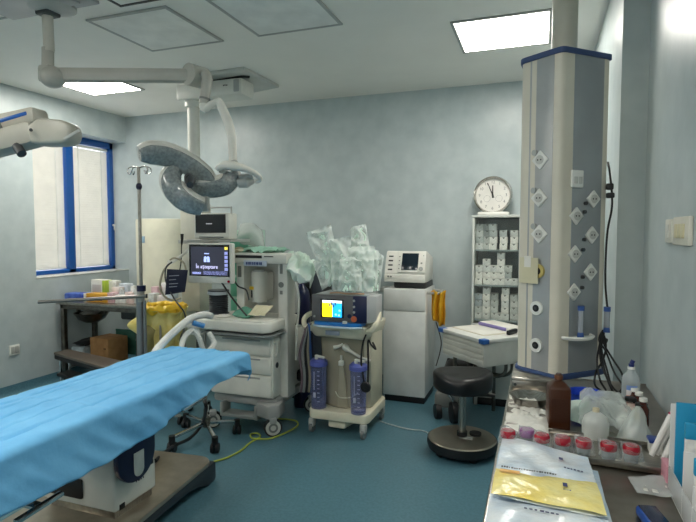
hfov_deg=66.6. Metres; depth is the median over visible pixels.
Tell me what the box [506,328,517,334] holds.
stapler
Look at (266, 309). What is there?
packet
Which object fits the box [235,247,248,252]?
packet
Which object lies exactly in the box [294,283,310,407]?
gas cylinder
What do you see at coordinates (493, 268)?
carton
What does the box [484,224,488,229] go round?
carton
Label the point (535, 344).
outlet
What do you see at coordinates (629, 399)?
bottle
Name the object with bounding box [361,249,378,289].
pack
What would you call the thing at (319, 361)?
canister
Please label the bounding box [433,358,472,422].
unit
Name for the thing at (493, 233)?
carton
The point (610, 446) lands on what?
jar
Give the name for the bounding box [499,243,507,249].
carton
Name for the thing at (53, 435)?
drape
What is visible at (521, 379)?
instrument box
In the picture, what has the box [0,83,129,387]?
wall
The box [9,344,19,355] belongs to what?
wall socket
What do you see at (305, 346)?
hose
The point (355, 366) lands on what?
canister
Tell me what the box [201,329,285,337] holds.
shelf
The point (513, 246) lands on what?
carton
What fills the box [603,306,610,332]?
handpiece
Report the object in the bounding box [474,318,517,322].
shelf
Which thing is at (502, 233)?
carton
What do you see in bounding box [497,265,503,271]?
carton
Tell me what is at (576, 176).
switch plate
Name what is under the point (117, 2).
diffuser
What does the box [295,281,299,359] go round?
cable
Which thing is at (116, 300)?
carton
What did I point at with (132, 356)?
baseboard
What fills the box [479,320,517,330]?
register
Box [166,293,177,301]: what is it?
carton
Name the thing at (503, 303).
carton
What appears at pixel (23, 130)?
light
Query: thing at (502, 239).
carton
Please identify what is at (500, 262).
carton
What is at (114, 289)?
carton
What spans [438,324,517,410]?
desk
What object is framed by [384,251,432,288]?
monitor
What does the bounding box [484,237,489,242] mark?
carton
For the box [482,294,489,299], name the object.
carton
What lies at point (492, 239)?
carton
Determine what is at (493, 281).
carton
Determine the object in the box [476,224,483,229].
carton
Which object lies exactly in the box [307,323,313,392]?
hose
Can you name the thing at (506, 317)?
carton
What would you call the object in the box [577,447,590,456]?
cup
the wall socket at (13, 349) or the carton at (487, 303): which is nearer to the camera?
the carton at (487, 303)
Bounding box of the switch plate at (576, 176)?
[570,170,583,187]
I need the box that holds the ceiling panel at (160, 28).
[86,5,223,51]
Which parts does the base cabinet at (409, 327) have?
rail, door, door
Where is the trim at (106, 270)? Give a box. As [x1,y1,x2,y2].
[36,269,128,278]
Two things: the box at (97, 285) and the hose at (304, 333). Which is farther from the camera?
the box at (97, 285)
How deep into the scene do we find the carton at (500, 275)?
4.65 m
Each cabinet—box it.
[135,219,195,347]
[380,285,443,403]
[471,215,519,406]
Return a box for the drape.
[0,346,251,516]
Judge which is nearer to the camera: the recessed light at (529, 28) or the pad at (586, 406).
the pad at (586, 406)
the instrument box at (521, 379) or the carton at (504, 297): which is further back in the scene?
the carton at (504, 297)
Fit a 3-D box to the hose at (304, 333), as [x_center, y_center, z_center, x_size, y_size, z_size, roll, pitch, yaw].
[-0.323,0.732,4.019,0.102,0.543,0.033,1,3,14]
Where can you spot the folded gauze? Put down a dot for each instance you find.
(219, 315)
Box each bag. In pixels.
[73,337,89,345]
[127,300,192,410]
[236,223,264,246]
[579,387,640,433]
[616,406,651,440]
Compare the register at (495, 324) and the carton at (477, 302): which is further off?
the carton at (477, 302)
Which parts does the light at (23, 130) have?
knob, arm, arm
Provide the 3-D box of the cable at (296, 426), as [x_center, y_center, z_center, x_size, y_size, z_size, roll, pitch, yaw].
[-0.646,1.322,3.927,0.286,0.013,0.908,1,3,20]
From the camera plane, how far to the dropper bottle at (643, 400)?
1.90 m
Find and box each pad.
[478,212,509,214]
[570,400,590,422]
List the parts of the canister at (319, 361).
lid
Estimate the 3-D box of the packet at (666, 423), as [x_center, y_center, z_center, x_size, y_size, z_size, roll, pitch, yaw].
[0.940,0.519,1.588,0.083,0.131,0.018,-1,3,-13]
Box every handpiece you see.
[577,305,584,336]
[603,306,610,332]
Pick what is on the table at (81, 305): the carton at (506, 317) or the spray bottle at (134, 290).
the spray bottle at (134, 290)
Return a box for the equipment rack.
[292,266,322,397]
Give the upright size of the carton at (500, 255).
0.056 m
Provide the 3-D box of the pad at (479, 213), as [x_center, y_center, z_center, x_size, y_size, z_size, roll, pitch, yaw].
[1.307,-0.425,4.754,0.270,0.030,0.140,1,3,20]
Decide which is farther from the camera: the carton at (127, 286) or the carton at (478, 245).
the carton at (127, 286)
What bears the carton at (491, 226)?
on the carton at (493, 233)
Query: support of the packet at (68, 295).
on the table at (81, 305)
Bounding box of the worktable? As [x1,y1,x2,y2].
[483,378,682,521]
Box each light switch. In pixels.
[665,219,672,242]
[672,216,693,245]
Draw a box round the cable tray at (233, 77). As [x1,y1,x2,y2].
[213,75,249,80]
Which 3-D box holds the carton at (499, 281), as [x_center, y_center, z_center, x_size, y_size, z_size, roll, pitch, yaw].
[1.355,0.181,4.698,0.064,0.056,0.101,1,3,20]
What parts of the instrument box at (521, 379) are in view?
lid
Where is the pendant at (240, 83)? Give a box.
[176,67,278,311]
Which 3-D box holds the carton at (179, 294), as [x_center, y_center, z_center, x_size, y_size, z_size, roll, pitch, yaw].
[-1.654,0.358,5.179,0.070,0.100,0.080,2,4,29]
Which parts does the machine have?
holder arm, finger pull, drawer, drawer, post, finger pull, drawer, pull, panel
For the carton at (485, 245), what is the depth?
4.74 m
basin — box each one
[73,309,108,322]
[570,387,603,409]
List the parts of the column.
socket plate, socket plate, socket plate, panel, trim, trim, socket plate, socket plate, socket plate, panel, socket plate, socket plate, socket plate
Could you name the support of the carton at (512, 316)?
on the medicine cabinet at (504, 222)
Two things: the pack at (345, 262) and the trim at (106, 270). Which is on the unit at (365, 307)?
the pack at (345, 262)
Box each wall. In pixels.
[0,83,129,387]
[112,81,522,373]
[582,0,695,414]
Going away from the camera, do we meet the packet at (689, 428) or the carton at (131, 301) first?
the packet at (689, 428)
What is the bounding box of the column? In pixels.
[515,0,611,379]
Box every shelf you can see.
[178,239,249,243]
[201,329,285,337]
[474,284,517,286]
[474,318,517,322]
[475,249,518,251]
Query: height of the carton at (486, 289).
0.056 m
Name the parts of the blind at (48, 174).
rail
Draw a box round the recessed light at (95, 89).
[63,83,144,95]
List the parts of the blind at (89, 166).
head rail, rail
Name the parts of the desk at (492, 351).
pipe leg, pipe leg, pipe leg, pipe leg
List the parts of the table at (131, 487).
plate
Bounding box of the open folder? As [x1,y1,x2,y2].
[452,325,505,335]
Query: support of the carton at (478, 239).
on the carton at (478, 245)
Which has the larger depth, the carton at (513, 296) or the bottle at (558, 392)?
the carton at (513, 296)
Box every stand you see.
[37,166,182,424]
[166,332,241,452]
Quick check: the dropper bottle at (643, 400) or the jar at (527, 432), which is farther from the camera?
the dropper bottle at (643, 400)
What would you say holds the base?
on the cart
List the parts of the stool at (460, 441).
plate, seat, lever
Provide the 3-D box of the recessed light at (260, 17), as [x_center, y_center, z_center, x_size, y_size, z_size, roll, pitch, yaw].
[-0.432,-1.531,3.265,0.624,0.012,0.624,1,3,20]
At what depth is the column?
2.32 m
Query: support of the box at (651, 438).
on the worktable
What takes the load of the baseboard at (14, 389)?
attached to the wall at (36, 327)
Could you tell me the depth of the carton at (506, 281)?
4.65 m
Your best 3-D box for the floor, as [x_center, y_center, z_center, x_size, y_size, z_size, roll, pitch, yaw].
[-1.617,1.499,2.003,5.695,0.120,8.100,1,3,20]
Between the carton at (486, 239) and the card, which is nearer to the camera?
the card
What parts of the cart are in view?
handle, name plate, handle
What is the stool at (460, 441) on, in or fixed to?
on the floor
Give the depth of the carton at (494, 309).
4.73 m
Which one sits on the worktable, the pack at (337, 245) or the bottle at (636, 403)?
the bottle at (636, 403)
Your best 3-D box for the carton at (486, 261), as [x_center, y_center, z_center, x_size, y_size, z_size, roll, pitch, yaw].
[1.240,0.008,4.731,0.064,0.056,0.101,1,3,20]
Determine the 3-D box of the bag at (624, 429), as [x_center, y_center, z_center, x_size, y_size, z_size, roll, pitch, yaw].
[0.957,0.541,1.764,0.110,0.117,0.113,1,3,20]
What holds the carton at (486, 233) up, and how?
on the carton at (486, 239)
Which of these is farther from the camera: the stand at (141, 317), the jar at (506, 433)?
the stand at (141, 317)
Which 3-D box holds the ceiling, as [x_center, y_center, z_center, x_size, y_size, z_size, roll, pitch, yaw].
[-1.617,-1.516,1.832,5.695,0.120,8.100,1,3,20]
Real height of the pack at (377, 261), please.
0.324 m
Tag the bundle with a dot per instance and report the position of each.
(131, 336)
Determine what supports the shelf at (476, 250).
attached to the medicine cabinet at (504, 222)
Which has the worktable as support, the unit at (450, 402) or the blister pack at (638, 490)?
the blister pack at (638, 490)
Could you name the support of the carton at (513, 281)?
on the medicine cabinet at (504, 222)
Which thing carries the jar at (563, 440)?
in the steel tray at (652, 464)
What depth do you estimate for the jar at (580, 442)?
1.62 m
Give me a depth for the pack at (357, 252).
3.91 m
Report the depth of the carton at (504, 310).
4.65 m
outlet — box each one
[529,338,542,351]
[530,301,542,314]
[538,264,544,277]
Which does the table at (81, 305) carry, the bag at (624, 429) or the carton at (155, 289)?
the carton at (155, 289)
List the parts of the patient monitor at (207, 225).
screen glass, handle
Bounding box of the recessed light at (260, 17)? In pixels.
[206,0,342,36]
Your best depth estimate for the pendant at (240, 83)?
4.72 m
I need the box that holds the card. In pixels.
[674,402,695,485]
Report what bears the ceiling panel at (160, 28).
in the ceiling
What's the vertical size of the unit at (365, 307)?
0.219 m
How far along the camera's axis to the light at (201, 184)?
3.19 m
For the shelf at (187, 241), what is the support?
attached to the pendant at (240, 83)
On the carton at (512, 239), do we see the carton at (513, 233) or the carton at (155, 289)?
the carton at (513, 233)
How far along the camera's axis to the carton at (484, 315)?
4.71 m
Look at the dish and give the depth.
2.15 m
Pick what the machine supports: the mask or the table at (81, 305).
the mask
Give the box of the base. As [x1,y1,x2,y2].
[310,396,384,423]
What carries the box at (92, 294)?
on the table at (81, 305)
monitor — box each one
[194,207,236,238]
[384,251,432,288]
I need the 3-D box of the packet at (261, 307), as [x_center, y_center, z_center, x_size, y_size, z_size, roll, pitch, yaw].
[-0.663,0.374,4.017,0.108,0.072,0.048,-3,4,-39]
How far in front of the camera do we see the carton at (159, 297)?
5.08 m
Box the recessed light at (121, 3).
[108,0,158,6]
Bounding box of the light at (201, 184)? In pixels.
[0,0,261,214]
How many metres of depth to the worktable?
1.51 m
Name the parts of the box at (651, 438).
lid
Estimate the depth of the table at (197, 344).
5.24 m
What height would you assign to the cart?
0.964 m
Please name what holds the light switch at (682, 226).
attached to the wall at (651, 281)
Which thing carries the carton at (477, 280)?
on the medicine cabinet at (504, 222)
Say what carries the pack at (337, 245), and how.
on the unit at (365, 307)
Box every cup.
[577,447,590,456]
[601,450,615,460]
[624,453,638,463]
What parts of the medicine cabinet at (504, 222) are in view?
door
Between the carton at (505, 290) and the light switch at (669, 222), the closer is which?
the light switch at (669, 222)
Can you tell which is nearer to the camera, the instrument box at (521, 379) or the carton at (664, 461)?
the carton at (664, 461)
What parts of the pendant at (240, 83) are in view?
tank cord, swing arm, ceiling plate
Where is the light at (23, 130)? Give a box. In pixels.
[0,107,81,157]
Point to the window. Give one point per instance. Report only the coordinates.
(68, 176)
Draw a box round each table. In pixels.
[1,395,215,521]
[56,299,147,379]
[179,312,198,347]
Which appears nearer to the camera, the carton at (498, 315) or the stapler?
the stapler
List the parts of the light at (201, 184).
post, spring arm, sterile handle, curved arm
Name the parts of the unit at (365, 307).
panel, navy panel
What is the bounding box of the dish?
[509,389,545,407]
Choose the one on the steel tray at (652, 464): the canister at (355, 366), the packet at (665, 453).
the packet at (665, 453)
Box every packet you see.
[65,292,90,298]
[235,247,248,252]
[248,305,260,314]
[254,305,267,315]
[258,305,272,315]
[649,412,669,456]
[656,426,669,455]
[661,438,669,457]
[684,422,695,452]
[693,458,695,485]
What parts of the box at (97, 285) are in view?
print panel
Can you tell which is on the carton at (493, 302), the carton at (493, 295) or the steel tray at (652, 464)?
the carton at (493, 295)
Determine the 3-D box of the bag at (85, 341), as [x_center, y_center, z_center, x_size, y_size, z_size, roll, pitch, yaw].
[-2.719,0.847,5.561,0.182,0.072,0.260,1,3,20]
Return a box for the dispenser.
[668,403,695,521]
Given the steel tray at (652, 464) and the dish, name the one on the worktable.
the steel tray at (652, 464)
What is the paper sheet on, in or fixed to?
on the worktable
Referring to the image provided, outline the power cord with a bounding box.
[604,162,614,306]
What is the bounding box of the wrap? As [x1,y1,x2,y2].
[243,246,289,252]
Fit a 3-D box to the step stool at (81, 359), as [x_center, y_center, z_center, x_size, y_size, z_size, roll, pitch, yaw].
[-2.385,1.093,5.009,1.207,0.352,0.244,2,4,37]
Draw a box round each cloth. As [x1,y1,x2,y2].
[286,251,316,286]
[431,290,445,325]
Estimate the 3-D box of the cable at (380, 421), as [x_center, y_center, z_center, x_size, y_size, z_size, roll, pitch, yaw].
[0.459,1.310,4.169,0.492,0.010,0.059,3,4,38]
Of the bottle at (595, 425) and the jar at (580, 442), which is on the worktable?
the bottle at (595, 425)
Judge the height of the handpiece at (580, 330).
0.138 m
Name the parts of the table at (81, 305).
leg, leg, under rail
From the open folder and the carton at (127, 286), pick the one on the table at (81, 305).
the carton at (127, 286)
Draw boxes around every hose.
[154,399,207,462]
[299,322,311,392]
[301,322,310,392]
[304,325,307,392]
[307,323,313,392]
[307,324,310,391]
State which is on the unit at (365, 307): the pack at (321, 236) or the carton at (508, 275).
the pack at (321, 236)
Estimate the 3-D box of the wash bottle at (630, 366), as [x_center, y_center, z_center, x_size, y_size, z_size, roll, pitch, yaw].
[1.098,0.483,2.058,0.064,0.203,0.065,1,3,20]
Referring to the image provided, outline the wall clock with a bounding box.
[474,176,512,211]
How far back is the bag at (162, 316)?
4.37 m
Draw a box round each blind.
[32,146,65,270]
[73,144,109,266]
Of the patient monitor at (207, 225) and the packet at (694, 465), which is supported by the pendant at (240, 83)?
the patient monitor at (207, 225)
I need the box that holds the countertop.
[186,310,296,333]
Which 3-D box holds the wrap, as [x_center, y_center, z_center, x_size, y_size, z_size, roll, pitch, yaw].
[-0.682,-0.089,4.359,0.350,0.070,0.270,1,3,20]
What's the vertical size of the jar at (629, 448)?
0.062 m
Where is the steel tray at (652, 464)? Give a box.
[506,422,668,474]
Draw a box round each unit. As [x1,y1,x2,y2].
[312,290,381,323]
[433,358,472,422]
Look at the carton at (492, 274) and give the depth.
4.67 m
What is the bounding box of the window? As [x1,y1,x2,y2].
[36,138,114,275]
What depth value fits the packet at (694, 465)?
1.21 m
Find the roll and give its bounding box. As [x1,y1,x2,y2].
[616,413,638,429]
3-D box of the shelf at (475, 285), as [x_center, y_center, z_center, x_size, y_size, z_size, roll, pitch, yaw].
[1.342,0.212,4.770,0.374,0.012,0.268,1,3,20]
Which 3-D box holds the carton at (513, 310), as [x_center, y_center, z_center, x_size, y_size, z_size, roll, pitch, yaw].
[1.473,0.434,4.705,0.064,0.056,0.101,1,3,20]
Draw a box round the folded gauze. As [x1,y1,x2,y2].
[215,314,230,317]
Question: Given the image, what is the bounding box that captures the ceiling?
[0,0,609,116]
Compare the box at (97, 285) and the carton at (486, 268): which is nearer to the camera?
the carton at (486, 268)
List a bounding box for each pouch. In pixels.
[485,446,610,521]
[486,494,611,521]
[491,438,606,516]
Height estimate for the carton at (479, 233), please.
0.056 m
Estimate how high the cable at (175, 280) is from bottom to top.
0.516 m
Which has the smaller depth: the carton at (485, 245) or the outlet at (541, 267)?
the outlet at (541, 267)
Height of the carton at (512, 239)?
0.056 m
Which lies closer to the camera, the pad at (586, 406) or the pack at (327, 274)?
the pad at (586, 406)
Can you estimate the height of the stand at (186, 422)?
0.800 m
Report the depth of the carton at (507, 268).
4.65 m
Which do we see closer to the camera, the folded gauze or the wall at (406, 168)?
the folded gauze
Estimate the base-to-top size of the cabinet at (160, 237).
1.680 m
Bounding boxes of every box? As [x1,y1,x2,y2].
[83,292,107,302]
[90,333,127,360]
[91,279,110,292]
[511,363,553,392]
[646,435,662,454]
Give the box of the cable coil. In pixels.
[593,330,624,394]
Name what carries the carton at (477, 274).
on the carton at (477, 280)
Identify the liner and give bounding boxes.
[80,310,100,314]
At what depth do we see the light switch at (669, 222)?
2.02 m
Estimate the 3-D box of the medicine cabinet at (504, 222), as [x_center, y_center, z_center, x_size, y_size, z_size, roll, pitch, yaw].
[1.337,0.436,4.769,0.420,1.690,0.322,1,3,20]
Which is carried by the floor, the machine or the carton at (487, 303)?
the machine
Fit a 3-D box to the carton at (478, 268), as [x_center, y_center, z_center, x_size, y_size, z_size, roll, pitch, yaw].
[1.180,0.064,4.753,0.064,0.056,0.101,1,3,20]
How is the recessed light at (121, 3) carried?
in the ceiling
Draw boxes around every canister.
[310,354,327,405]
[349,359,366,410]
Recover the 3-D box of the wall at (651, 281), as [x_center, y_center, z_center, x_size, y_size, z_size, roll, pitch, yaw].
[0.911,0.043,1.004,0.318,2.900,7.700,1,3,20]
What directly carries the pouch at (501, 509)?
on the pouch at (596, 475)
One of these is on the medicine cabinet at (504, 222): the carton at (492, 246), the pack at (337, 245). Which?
the carton at (492, 246)
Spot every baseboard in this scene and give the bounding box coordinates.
[0,354,130,398]
[131,354,436,391]
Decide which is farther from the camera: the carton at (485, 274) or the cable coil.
the carton at (485, 274)
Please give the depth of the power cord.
2.35 m
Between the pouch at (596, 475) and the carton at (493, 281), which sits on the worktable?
the pouch at (596, 475)
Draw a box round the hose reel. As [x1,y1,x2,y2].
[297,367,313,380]
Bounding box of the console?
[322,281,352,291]
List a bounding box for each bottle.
[132,286,136,302]
[546,373,570,430]
[582,407,608,440]
[621,359,639,411]
[624,396,636,415]
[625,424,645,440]
[630,388,638,396]
[633,391,642,403]
[634,402,647,418]
[637,397,649,426]
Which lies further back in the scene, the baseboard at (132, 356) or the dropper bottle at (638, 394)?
the baseboard at (132, 356)
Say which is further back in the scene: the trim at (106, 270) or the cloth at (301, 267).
the trim at (106, 270)
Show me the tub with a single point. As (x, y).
(86, 349)
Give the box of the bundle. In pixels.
[116,329,135,354]
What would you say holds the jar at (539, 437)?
in the steel tray at (652, 464)
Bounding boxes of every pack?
[312,231,337,275]
[315,257,337,286]
[330,243,351,289]
[338,257,361,291]
[346,246,373,292]
[350,225,369,264]
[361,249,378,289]
[370,252,383,291]
[628,475,670,496]
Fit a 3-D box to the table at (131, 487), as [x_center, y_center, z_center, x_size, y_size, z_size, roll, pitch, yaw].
[-1.365,1.020,2.417,0.879,0.790,2.180,1,3,20]
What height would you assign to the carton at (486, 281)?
0.056 m
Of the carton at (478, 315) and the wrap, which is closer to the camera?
the wrap
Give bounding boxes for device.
[636,505,668,521]
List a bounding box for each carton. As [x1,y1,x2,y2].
[107,292,118,302]
[109,280,120,291]
[112,286,124,293]
[115,294,126,302]
[119,283,132,291]
[125,291,133,303]
[148,293,159,301]
[151,286,161,294]
[157,295,166,301]
[161,282,165,294]
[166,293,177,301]
[178,293,181,302]
[475,265,482,271]
[475,272,482,277]
[475,278,482,283]
[475,292,482,299]
[475,300,482,305]
[475,305,482,312]
[475,312,481,318]
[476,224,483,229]
[476,230,483,236]
[476,237,483,242]
[476,243,482,249]
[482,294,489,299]
[482,306,489,312]
[482,312,490,318]
[483,230,489,236]
[483,243,488,248]
[483,258,490,264]
[483,265,489,271]
[483,272,489,277]
[483,278,489,284]
[483,286,490,293]
[483,300,490,306]
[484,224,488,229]
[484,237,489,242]
[489,224,496,229]
[489,243,496,249]
[490,230,497,236]
[490,237,497,242]
[490,265,496,271]
[490,272,496,277]
[490,278,496,284]
[490,292,498,299]
[490,305,498,312]
[491,299,498,305]
[491,311,498,318]
[496,312,500,319]
[497,252,504,258]
[497,259,505,265]
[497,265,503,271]
[497,272,504,278]
[497,279,503,284]
[499,230,507,236]
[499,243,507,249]
[500,237,507,242]
[501,294,508,300]
[501,300,509,307]
[501,307,508,313]
[501,313,509,320]
[502,287,509,294]
[504,265,511,271]
[504,279,509,284]
[505,272,511,278]
[510,230,518,236]
[510,237,518,242]
[510,243,517,249]
[510,278,517,285]
[510,293,517,300]
[510,301,517,306]
[510,307,517,313]
[510,313,517,319]
[661,457,668,485]
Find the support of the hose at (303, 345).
hanging from the cart
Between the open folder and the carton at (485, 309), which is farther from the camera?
the carton at (485, 309)
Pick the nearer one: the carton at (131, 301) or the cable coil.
the cable coil
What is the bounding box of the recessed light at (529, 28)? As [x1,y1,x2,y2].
[450,8,551,53]
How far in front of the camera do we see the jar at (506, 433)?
1.69 m
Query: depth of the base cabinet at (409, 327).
4.77 m
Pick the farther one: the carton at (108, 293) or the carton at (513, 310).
the carton at (108, 293)
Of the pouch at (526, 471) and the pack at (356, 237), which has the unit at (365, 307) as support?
the pack at (356, 237)
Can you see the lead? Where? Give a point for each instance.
(436, 322)
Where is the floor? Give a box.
[0,380,504,521]
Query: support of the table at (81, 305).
on the floor
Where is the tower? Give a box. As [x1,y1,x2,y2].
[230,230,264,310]
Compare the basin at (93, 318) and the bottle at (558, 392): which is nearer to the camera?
the bottle at (558, 392)
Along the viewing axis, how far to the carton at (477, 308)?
4.74 m
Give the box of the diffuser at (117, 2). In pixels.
[113,0,144,4]
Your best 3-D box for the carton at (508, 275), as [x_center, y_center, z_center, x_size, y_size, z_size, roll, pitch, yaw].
[1.418,0.124,4.695,0.064,0.056,0.101,1,3,20]
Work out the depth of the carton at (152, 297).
5.10 m
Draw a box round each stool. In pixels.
[54,349,120,381]
[427,366,497,463]
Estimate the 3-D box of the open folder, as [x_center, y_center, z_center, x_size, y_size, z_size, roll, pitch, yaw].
[1.051,0.552,4.243,0.240,0.007,0.400,-2,4,-25]
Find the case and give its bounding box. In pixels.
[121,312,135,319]
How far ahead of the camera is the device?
1.26 m
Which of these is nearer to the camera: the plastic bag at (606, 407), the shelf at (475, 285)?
the plastic bag at (606, 407)
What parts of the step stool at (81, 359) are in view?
leg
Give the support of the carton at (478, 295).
on the carton at (477, 302)
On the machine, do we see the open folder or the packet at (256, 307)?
the packet at (256, 307)
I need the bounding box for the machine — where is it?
[151,243,318,436]
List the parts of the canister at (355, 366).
lid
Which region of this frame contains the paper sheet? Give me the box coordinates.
[504,395,545,424]
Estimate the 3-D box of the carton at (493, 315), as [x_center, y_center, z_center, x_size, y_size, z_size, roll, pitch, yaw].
[1.323,0.487,4.781,0.064,0.056,0.101,1,3,20]
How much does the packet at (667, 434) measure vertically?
0.131 m
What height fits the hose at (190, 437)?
0.401 m
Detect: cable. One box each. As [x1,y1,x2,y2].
[159,257,187,317]
[214,418,298,461]
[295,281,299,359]
[380,421,428,432]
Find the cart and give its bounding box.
[301,311,385,439]
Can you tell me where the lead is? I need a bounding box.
[436,322,441,365]
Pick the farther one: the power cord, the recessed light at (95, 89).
the recessed light at (95, 89)
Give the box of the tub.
[72,345,90,353]
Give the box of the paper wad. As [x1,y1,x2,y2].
[506,414,548,433]
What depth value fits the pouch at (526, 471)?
1.40 m
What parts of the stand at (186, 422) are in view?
leg, leg, leg, leg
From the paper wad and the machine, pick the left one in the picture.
the machine
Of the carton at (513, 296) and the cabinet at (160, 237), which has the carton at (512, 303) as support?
the carton at (513, 296)
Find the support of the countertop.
on the machine
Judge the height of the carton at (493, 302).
0.056 m
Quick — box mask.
[232,306,254,318]
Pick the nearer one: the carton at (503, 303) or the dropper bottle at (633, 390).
the dropper bottle at (633, 390)
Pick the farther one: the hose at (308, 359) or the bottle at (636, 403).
the hose at (308, 359)
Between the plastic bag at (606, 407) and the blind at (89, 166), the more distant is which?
the blind at (89, 166)
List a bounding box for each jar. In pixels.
[498,425,517,440]
[518,426,536,441]
[532,430,552,447]
[553,433,573,452]
[573,434,594,456]
[598,438,620,460]
[620,441,644,463]
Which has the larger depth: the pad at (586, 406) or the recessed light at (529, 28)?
the recessed light at (529, 28)
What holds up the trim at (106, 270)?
attached to the wall at (36, 327)

